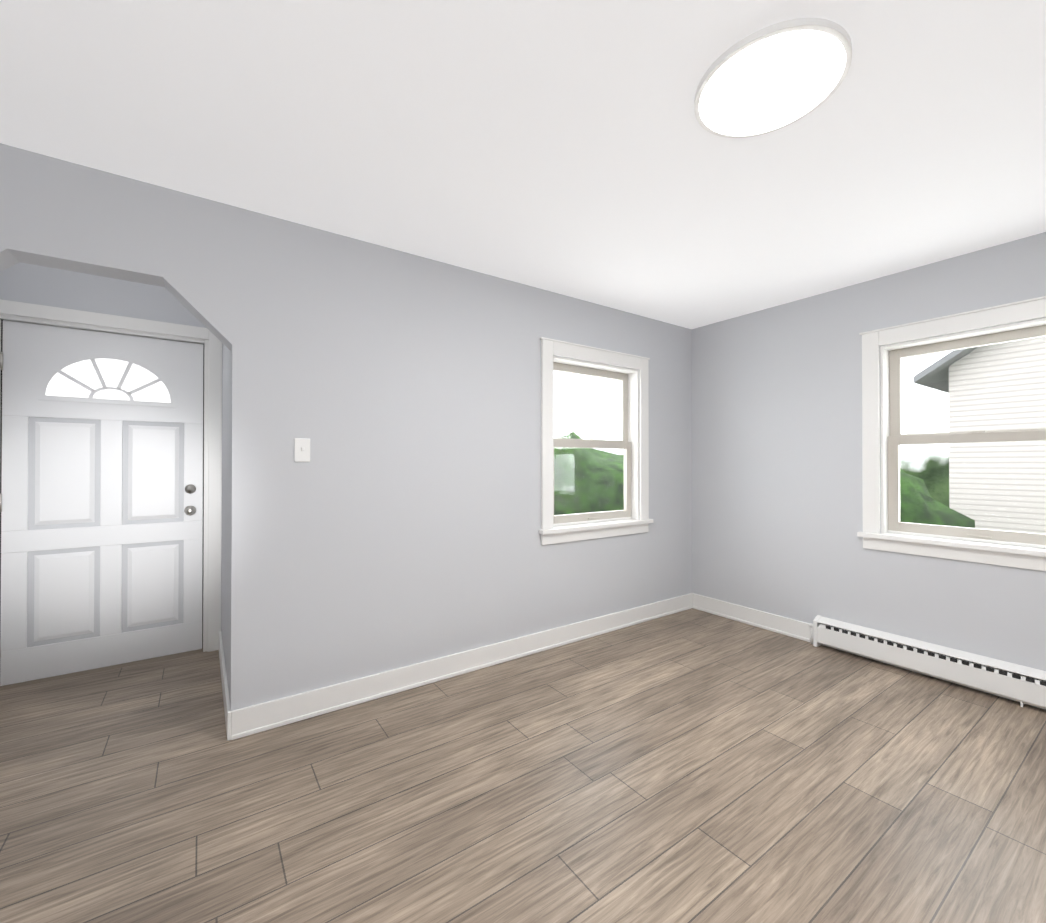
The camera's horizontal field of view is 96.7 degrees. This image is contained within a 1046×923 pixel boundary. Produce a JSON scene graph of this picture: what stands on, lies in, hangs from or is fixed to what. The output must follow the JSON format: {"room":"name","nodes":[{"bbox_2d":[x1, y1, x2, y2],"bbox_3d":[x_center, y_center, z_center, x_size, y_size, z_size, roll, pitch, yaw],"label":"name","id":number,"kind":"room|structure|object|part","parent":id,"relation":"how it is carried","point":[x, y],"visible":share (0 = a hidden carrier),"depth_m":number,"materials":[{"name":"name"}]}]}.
{"room":"empty living room","nodes":[
{"label":"empty living room","id":0,"kind":"room"},
{"bbox_2d":[0,262,205,327],"bbox_3d":[-2.519,0.049,2.845,1.130,2.400,0.140,0,0,-35],"label":"wall","id":1,"kind":"structure","parent":0,"point":[36,284],"depth_m":2.74,"materials":[{"name":"grey paint"}]},
{"bbox_2d":[0,299,221,685],"bbox_3d":[-2.510,0.185,2.838,1.120,2.127,0.156,0,0,-35],"label":"door","id":2,"kind":"structure","parent":1,"relation":"in","point":[110,555],"depth_m":2.80,"materials":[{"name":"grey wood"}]},
{"bbox_2d":[0,319,203,657],"bbox_3d":[-2.489,0.227,2.805,0.927,2.018,0.116,0,0,-35],"label":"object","id":3,"kind":"structure","parent":2,"relation":"attached to","point":[1,474],"depth_m":2.57,"materials":[{"name":"grey"}]},
{"bbox_3d":[-2.493,0.238,2.777,0.888,1.680,0.075,0,0,-35],"label":"door hardware","id":4,"kind":"part","parent":3,"relation":"part of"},
{"bbox_3d":[-2.492,-0.499,2.818,0.626,0.301,0.010,0,0,-35],"label":"fanlight frame","id":5,"kind":"part","parent":2,"relation":"part of","materials":[{"name":"white"}]},
{"bbox_3d":[-2.494,-0.499,2.821,0.570,0.245,0.003,0,0,-35],"label":"fanlight glass","id":6,"kind":"part","parent":2,"relation":"part of","materials":[{"name":"clear glass"}]},
{"bbox_2d":[221,343,230,690],"bbox_3d":[-1.685,0.048,2.757,0.140,2.400,1.235,0,0,-35],"label":"wall","id":7,"kind":"structure","parent":0,"point":[225,536],"depth_m":2.56,"materials":[{"name":"grey paint"}]},
{"bbox_2d":[219,631,230,708],"bbox_3d":[-1.672,1.185,2.598,0.017,0.125,1.220,0,0,-35],"label":"baseboard","id":8,"kind":"structure","parent":7,"relation":"attached to","point":[226,700],"depth_m":2.50,"materials":[{"name":"white wood"}]},
{"bbox_2d":[0,143,691,710],"bbox_3d":[-0.604,0.048,2.670,5.200,2.400,0.140,0,0,-35],"label":"wall","id":9,"kind":"structure","parent":0,"point":[394,523],"depth_m":2.45,"materials":[{"name":"grey paint"}]},
{"bbox_2d":[294,438,309,461],"bbox_3d":[-1.068,-0.055,2.253,0.070,0.114,0.015,0,0,-35],"label":"switch plate","id":10,"kind":"object","parent":9,"relation":"attached to","point":[301,449],"visible":1,"depth_m":2.25,"materials":[{"name":"white plastic"}]},
{"bbox_2d":[224,593,694,740],"bbox_3d":[0.073,1.187,3.035,3.384,0.125,0.020,0,0,-35],"label":"baseboard","id":11,"kind":"structure","parent":9,"relation":"attached to","point":[252,719],"depth_m":2.59,"materials":[{"name":"white wood"}]},
{"bbox_2d":[539,337,652,544],"bbox_3d":[0.525,-0.132,3.423,1.090,1.375,0.189,0,0,-35],"label":"window","id":12,"kind":"structure","parent":9,"relation":"in","point":[638,408],"depth_m":3.45,"materials":[{"name":"white"}]},
{"bbox_3d":[0.495,-0.133,3.465,0.732,1.032,0.040,0,0,-35],"label":"glass","id":13,"kind":"part","parent":12,"relation":"part of","materials":[{"name":"clear glass"}]},
{"bbox_3d":[0.499,-0.133,3.460,0.834,1.134,0.080,0,0,-35],"label":"back window sash","id":14,"kind":"part","parent":12,"relation":"part of","materials":[{"name":"white wood"}]},
{"bbox_2d":[0,608,1045,922],"bbox_3d":[0.200,1.290,1.504,5.200,0.100,5.430,0,0,-35],"label":"floor","id":15,"kind":"structure","parent":0,"point":[692,766],"depth_m":1.73,"materials":[{"name":"wood"}]},
{"bbox_2d":[0,649,202,689],"bbox_3d":[-2.515,1.243,2.840,0.922,0.011,0.132,0,0,-35],"label":"threshold","id":16,"kind":"object","parent":15,"relation":"on","point":[26,683],"visible":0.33,"depth_m":2.77,"materials":[{"name":"brown"}]},
{"bbox_2d":[809,615,1045,708],"bbox_3d":[2.606,1.146,2.290,0.066,0.199,2.223,0,0,-35],"label":"heater","id":17,"kind":"object","parent":15,"relation":"on","point":[1022,685],"visible":1,"depth_m":2.63,"materials":[{"name":"white metal"}]},
{"bbox_2d":[0,0,1045,328],"bbox_3d":[0.200,-1.210,1.520,5.200,0.100,5.430,0,0,-35],"label":"ceiling","id":18,"kind":"structure","parent":0,"point":[572,148],"depth_m":1.63,"materials":[{"name":"white paint"}]},
{"bbox_2d":[694,17,851,138],"bbox_3d":[0.751,-1.147,1.427,0.424,0.026,0.424,0,0,-35],"label":"recessed light","id":19,"kind":"object","parent":18,"relation":"in","point":[773,77],"visible":1,"depth_m":1.38,"materials":[{"name":"white"}]},
{"bbox_2d":[692,232,1045,709],"bbox_3d":[2.671,0.046,2.388,0.140,2.400,4.055,0,0,-35],"label":"wall","id":20,"kind":"structure","parent":0,"point":[777,510],"depth_m":3.16,"materials":[{"name":"grey paint"}]},
{"bbox_2d":[695,594,809,641],"bbox_3d":[1.746,1.191,3.574,0.020,0.125,0.950,0,0,-35],"label":"baseboard","id":21,"kind":"structure","parent":20,"relation":"attached to","point":[790,627],"depth_m":3.54,"materials":[{"name":"white wood"}]},
{"bbox_2d":[857,296,1045,570],"bbox_3d":[2.514,-0.138,2.570,0.189,1.375,1.090,0,0,-35],"label":"window","id":22,"kind":"structure","parent":20,"relation":"in","point":[875,385],"depth_m":2.71,"materials":[{"name":"white"}]},
{"bbox_3d":[2.552,-0.138,2.596,0.080,1.134,0.834,0,0,-35],"label":"right window sash","id":23,"kind":"part","parent":22,"relation":"part of","materials":[{"name":"white wood"}]},
{"bbox_3d":[2.557,-0.138,2.599,0.040,1.032,0.732,0,0,-35],"label":"glass","id":24,"kind":"part","parent":22,"relation":"part of","materials":[{"name":"clear glass"}]},
{"label":"outside","id":25,"kind":"structure","parent":0,"visible":0},
{"bbox_2d":[554,447,623,514],"bbox_3d":[0.810,0.925,8.021,3.627,2.660,2.618,0,0,-35],"label":"bush","id":26,"kind":"object","parent":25,"point":[579,493],"depth_m":6.95,"materials":[{"name":"green plant"}]},
{"bbox_2d":[560,432,623,459],"bbox_3d":[1.332,0.983,11.746,4.512,3.397,4.104,0,0,-35],"label":"tree","id":27,"kind":"object","parent":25,"point":[602,455],"depth_m":10.98,"materials":[{"name":"green plant"}]},
{"bbox_2d":[900,468,974,527],"bbox_3d":[4.533,0.971,6.307,1.990,1.920,2.345,0,0,-35],"label":"bush","id":28,"kind":"object","parent":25,"point":[928,504],"depth_m":5.44,"materials":[{"name":"green plant"}]},
{"bbox_2d":[914,336,1045,533],"bbox_3d":[11.343,-1.231,6.053,7.100,5.600,8.000,0,0,-35],"label":"house","id":29,"kind":"structure","parent":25,"point":[1023,359],"depth_m":6.76,"materials":[{"name":"white"}]}
]}

